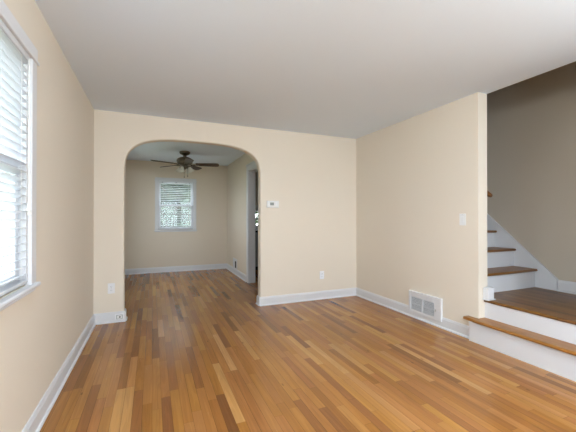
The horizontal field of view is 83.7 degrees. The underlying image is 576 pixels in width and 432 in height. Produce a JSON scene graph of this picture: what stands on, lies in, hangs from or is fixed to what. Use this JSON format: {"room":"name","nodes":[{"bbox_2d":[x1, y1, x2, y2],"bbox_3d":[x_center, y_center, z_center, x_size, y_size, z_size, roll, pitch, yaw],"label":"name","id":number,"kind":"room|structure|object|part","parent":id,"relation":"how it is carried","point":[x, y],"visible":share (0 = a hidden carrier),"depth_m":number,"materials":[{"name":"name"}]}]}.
{"room":"empty living room","nodes":[
{"label":"empty living room","id":0,"kind":"room"},
{"bbox_2d":[0,0,93,431],"bbox_3d":[-1.733,0.002,2.373,0.120,2.440,9.760,0,0,-23],"label":"wall","id":1,"kind":"structure","parent":0,"point":[38,331],"depth_m":2.13,"materials":[{"name":"beige paint"}]},
{"bbox_2d":[0,0,40,311],"bbox_3d":[-1.252,-0.258,1.257,0.178,1.337,1.138,0,0,-23],"label":"window","id":2,"kind":"structure","parent":1,"relation":"in","point":[29,225],"depth_m":1.69,"materials":[{"name":"white"}]},
{"bbox_3d":[-1.248,0.041,1.258,0.030,0.601,0.908,0,0,-23],"label":"sash","id":3,"kind":"part","parent":2,"relation":"part of","materials":[{"name":"white"}]},
{"bbox_3d":[-1.270,-0.245,1.250,0.140,1.212,0.948,0,0,-23],"label":"frame","id":4,"kind":"part","parent":2,"relation":"part of","materials":[{"name":"white wood"}]},
{"bbox_2d":[0,19,30,296],"bbox_3d":[-1.208,-0.249,1.276,0.073,1.196,0.904,0,0,-23],"label":"window blind","id":5,"kind":"object","parent":2,"relation":"attached to","point":[13,56],"visible":1,"depth_m":1.54,"materials":[{"name":"white plastic"}]},
{"bbox_3d":[-1.216,0.340,1.270,0.050,0.018,0.896,0,0,-23],"label":"rail","id":6,"kind":"part","parent":5,"relation":"part of","materials":[{"name":"white plastic"}]},
{"bbox_3d":[-1.350,-0.236,1.589,0.053,1.138,0.003,0,0,-23],"label":"ladder cord","id":7,"kind":"part","parent":5,"relation":"part of","materials":[{"name":"white fabric"}]},
{"bbox_3d":[-1.216,-0.830,1.275,0.056,0.034,0.904,0,0,-23],"label":"head rail","id":8,"kind":"part","parent":5,"relation":"part of","materials":[{"name":"white plastic"}]},
{"bbox_3d":[-1.343,-0.430,1.668,0.002,0.770,0.015,0,0,-23],"label":"pull cord","id":9,"kind":"part","parent":5,"relation":"part of","materials":[{"name":"white plastic"}]},
{"bbox_3d":[-1.202,0.376,1.276,0.068,0.022,1.138,0,0,-23],"label":"sill","id":10,"kind":"part","parent":2,"relation":"part of","materials":[{"name":"white wood"}]},
{"bbox_2d":[21,314,95,431],"bbox_3d":[-1.004,1.156,0.830,0.029,0.118,6.118,0,0,-23],"label":"baseboard","id":11,"kind":"structure","parent":1,"relation":"attached to","point":[40,414],"depth_m":2.20,"materials":[{"name":"white wood"}]},
{"bbox_2d":[125,160,257,268],"bbox_3d":[-1.854,0.025,7.553,3.680,2.440,0.120,0,0,-23],"label":"wall","id":12,"kind":"structure","parent":0,"point":[145,247],"depth_m":7.18,"materials":[{"name":"beige paint"}]},
{"bbox_2d":[154,177,196,231],"bbox_3d":[-2.530,-0.247,7.259,0.915,1.200,0.178,0,0,-23],"label":"window","id":13,"kind":"structure","parent":12,"relation":"in","point":[158,204],"depth_m":7.19,"materials":[{"name":"white wood"}]},
{"bbox_3d":[-2.509,0.323,7.206,0.915,0.022,0.068,0,0,-23],"label":"sill","id":14,"kind":"part","parent":13,"relation":"part of","materials":[{"name":"white wood"}]},
{"bbox_2d":[159,180,192,228],"bbox_3d":[-2.509,-0.243,7.210,0.717,1.079,0.073,0,0,-23],"label":"window blind","id":15,"kind":"object","parent":13,"relation":"attached to","point":[159,180],"visible":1,"depth_m":7.21,"materials":[{"name":"white plastic"}]},
{"bbox_3d":[-2.513,-0.766,7.220,0.717,0.034,0.056,0,0,-23],"label":"head rail","id":16,"kind":"part","parent":15,"relation":"part of","materials":[{"name":"white plastic"}]},
{"bbox_3d":[-2.528,0.017,7.255,0.725,0.542,0.030,0,0,-23],"label":"sash","id":17,"kind":"part","parent":13,"relation":"part of","materials":[{"name":"white"}]},
{"bbox_3d":[-2.541,-0.490,7.287,0.725,0.552,0.030,0,0,-23],"label":"sash","id":18,"kind":"part","parent":13,"relation":"part of","materials":[{"name":"white"}]},
{"bbox_2d":[125,263,226,274],"bbox_3d":[-2.482,1.184,7.202,2.255,0.118,0.029,0,0,-23],"label":"baseboard","id":19,"kind":"structure","parent":12,"relation":"attached to","point":[207,266],"depth_m":7.18,"materials":[{"name":"white wood"}]},
{"bbox_2d":[255,205,257,229],"bbox_3d":[-0.795,0.047,7.989,0.860,0.630,0.178,0,0,-23],"label":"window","id":20,"kind":"structure","parent":12,"relation":"in","point":[256,206],"depth_m":7.94,"materials":[{"name":"white"}]},
{"bbox_2d":[93,109,355,313],"bbox_3d":[-0.592,0.001,4.393,3.592,2.460,0.120,0,0,-23],"label":"wall","id":21,"kind":"structure","parent":0,"point":[312,177],"depth_m":4.51,"materials":[{"name":"beige paint"}]},
{"bbox_2d":[94,308,127,324],"bbox_3d":[-2.066,1.169,3.751,0.340,0.118,0.149,0,0,-23],"label":"baseboard","id":22,"kind":"structure","parent":21,"relation":"attached to","point":[109,317],"depth_m":3.69,"materials":[{"name":"white wood"}]},
{"bbox_2d":[115,313,123,319],"bbox_3d":[-1.950,1.166,3.720,0.092,0.068,0.024,0,0,-23],"label":"jack plate","id":23,"kind":"object","parent":22,"relation":"attached to","point":[117,316],"visible":1,"depth_m":3.71,"materials":[{"name":"white plastic"}]},
{"bbox_2d":[108,283,114,293],"bbox_3d":[-2.039,0.836,3.709,0.072,0.118,0.009,0,0,-23],"label":"wall outlet","id":24,"kind":"object","parent":21,"relation":"attached to","point":[111,286],"visible":1,"depth_m":3.71,"materials":[{"name":"white plastic"}]},
{"bbox_2d":[267,201,278,207],"bbox_3d":[-0.211,-0.163,4.474,0.176,0.096,0.029,0,0,-23],"label":"thermostat","id":25,"kind":"object","parent":21,"relation":"attached to","point":[270,204],"visible":1,"depth_m":4.46,"materials":[{"name":"white plastic"}]},
{"bbox_2d":[256,287,355,305],"bbox_3d":[0.312,1.173,4.753,1.602,0.118,0.149,0,0,-23],"label":"baseboard","id":26,"kind":"structure","parent":21,"relation":"attached to","point":[318,295],"depth_m":4.66,"materials":[{"name":"white wood"}]},
{"bbox_2d":[320,271,323,278],"bbox_3d":[0.504,0.878,4.781,0.072,0.118,0.009,0,0,-23],"label":"wall outlet","id":27,"kind":"object","parent":21,"relation":"attached to","point":[321,272],"visible":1,"depth_m":4.78,"materials":[{"name":"white plastic"}]},
{"bbox_2d":[227,153,253,274],"bbox_3d":[-0.755,0.019,6.168,0.120,2.440,3.287,0,0,-23],"label":"wall","id":28,"kind":"structure","parent":0,"point":[236,171],"depth_m":6.73,"materials":[{"name":"beige paint"}]},
{"bbox_2d":[233,258,236,268],"bbox_3d":[-1.137,1.017,6.896,0.016,0.210,0.340,0,0,-23],"label":"air vent","id":29,"kind":"object","parent":28,"relation":"in","point":[234,259],"visible":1,"depth_m":6.84,"materials":[{"name":"white"}]},
{"bbox_2d":[226,264,245,281],"bbox_3d":[-0.824,1.179,6.136,0.029,0.118,3.282,0,0,-23],"label":"baseboard","id":30,"kind":"structure","parent":28,"relation":"attached to","point":[230,268],"depth_m":6.68,"materials":[{"name":"white wood"}]},
{"bbox_2d":[246,161,257,282],"bbox_3d":[-0.525,0.140,5.589,0.150,2.192,1.034,0,0,-23],"label":"door frame","id":31,"kind":"structure","parent":28,"relation":"in","point":[251,168],"depth_m":5.95,"materials":[{"name":"white wood"}]},
{"bbox_2d":[35,0,575,165],"bbox_3d":[-0.037,-1.355,3.094,3.800,0.280,9.760,0,0,-23],"label":"ceiling","id":32,"kind":"structure","parent":0,"point":[354,69],"depth_m":2.45,"materials":[{"name":"white paint"}]},
{"bbox_2d":[151,151,218,177],"bbox_3d":[-1.903,-0.954,5.973,1.203,0.494,1.169,0,0,-23],"label":"ceiling fan","id":33,"kind":"object","parent":32,"relation":"hanging from","point":[184,162],"visible":1,"depth_m":5.96,"materials":[{"name":"brown wood"}]},
{"bbox_3d":[-2.224,-0.966,5.720,0.425,0.046,0.133,0,0,-44],"label":"blade","id":34,"kind":"part","parent":33,"relation":"part of","materials":[{"name":"brown wood"}]},
{"bbox_3d":[-1.739,-0.966,5.640,0.136,0.046,0.428,0,0,-23],"label":"blade","id":35,"kind":"part","parent":33,"relation":"part of","materials":[{"name":"brown wood"}]},
{"bbox_3d":[-1.857,-0.963,6.413,0.133,0.046,0.425,0,0,10],"label":"blade","id":36,"kind":"part","parent":33,"relation":"part of","materials":[{"name":"brown wood"}]},
{"bbox_3d":[-1.519,-0.964,6.065,0.425,0.046,0.133,0,0,-8],"label":"blade","id":37,"kind":"part","parent":33,"relation":"part of","materials":[{"name":"brown wood"}]},
{"bbox_2d":[40,269,575,431],"bbox_3d":[-0.037,1.275,3.082,3.800,0.100,9.760,0,0,-23],"label":"floor","id":38,"kind":"structure","parent":0,"point":[194,351],"depth_m":2.50,"materials":[{"name":"brown wood"}]},
{"bbox_2d":[255,232,257,269],"bbox_3d":[-0.646,0.811,7.645,1.050,0.868,0.638,0,0,-23],"label":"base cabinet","id":39,"kind":"object","parent":38,"relation":"on","point":[256,233],"visible":0.1,"depth_m":7.30,"materials":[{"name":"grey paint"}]},
{"bbox_3d":[-0.773,0.854,7.289,0.500,0.540,0.020,0,0,-23],"label":"door","id":40,"kind":"part","parent":39,"relation":"part of","materials":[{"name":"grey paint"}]},
{"bbox_2d":[463,213,575,381],"bbox_3d":[2.102,-0.178,3.956,1.261,2.814,3.753,0,0,-23],"label":"staircase","id":41,"kind":"structure","parent":38,"relation":"on","point":[532,322],"depth_m":3.00,"materials":[{"name":"white wood"}]},
{"bbox_2d":[356,92,486,325],"bbox_3d":[0.840,0.017,5.734,0.128,2.440,5.565,0,0,-23],"label":"wall","id":42,"kind":"structure","parent":0,"point":[415,176],"depth_m":3.71,"materials":[{"name":"beige paint"}]},
{"bbox_2d":[356,287,468,338],"bbox_3d":[1.445,1.171,4.092,0.029,0.118,2.008,0,0,-23],"label":"baseboard","id":43,"kind":"structure","parent":42,"relation":"attached to","point":[452,326],"depth_m":3.92,"materials":[{"name":"white wood"}]},
{"bbox_2d":[409,290,442,321],"bbox_3d":[1.588,1.036,3.739,0.038,0.252,0.483,0,0,-23],"label":"air vent","id":44,"kind":"object","parent":42,"relation":"in","point":[419,301],"visible":1,"depth_m":3.71,"materials":[{"name":"white metal"}]},
{"bbox_2d":[459,214,465,224],"bbox_3d":[1.791,0.036,3.300,0.010,0.120,0.072,0,0,-23],"label":"light switch","id":45,"kind":"object","parent":42,"relation":"attached to","point":[462,217],"visible":1,"depth_m":3.29,"materials":[{"name":"white plastic"}]},
{"bbox_2d":[483,287,493,298],"bbox_3d":[1.966,0.755,3.153,0.085,0.106,0.059,0,0,-23],"label":"trim","id":46,"kind":"structure","parent":42,"relation":"attached to","point":[488,292],"depth_m":3.13,"materials":[{"name":"white wood"}]},
{"bbox_2d":[487,61,575,281],"bbox_3d":[2.624,-1.269,4.503,0.120,5.000,4.590,0,0,-23],"label":"wall","id":47,"kind":"structure","parent":0,"point":[531,122],"depth_m":3.72,"materials":[{"name":"beige paint"}]},
{"bbox_2d":[557,280,575,294],"bbox_3d":[2.702,0.757,2.791,1.060,0.124,1.151,0,0,-23],"label":"baseboard","id":48,"kind":"structure","parent":47,"relation":"attached to","point":[563,286],"depth_m":3.44,"materials":[{"name":"white wood"}]},
{"label":"outside","id":49,"kind":"structure","parent":0,"visible":0},
{"bbox_3d":[-5.826,1.922,13.814,80.000,0.200,90.000,0,0,-23],"label":"ground","id":50,"kind":"structure","parent":49,"visible":0},
{"bbox_2d":[161,184,190,226],"bbox_3d":[-4.521,-0.422,13.257,4.258,4.711,3.939,0,0,18],"label":"tree","id":51,"kind":"object","parent":50,"relation":"on","point":[163,213],"visible":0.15,"depth_m":12.60,"materials":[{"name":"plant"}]}
]}

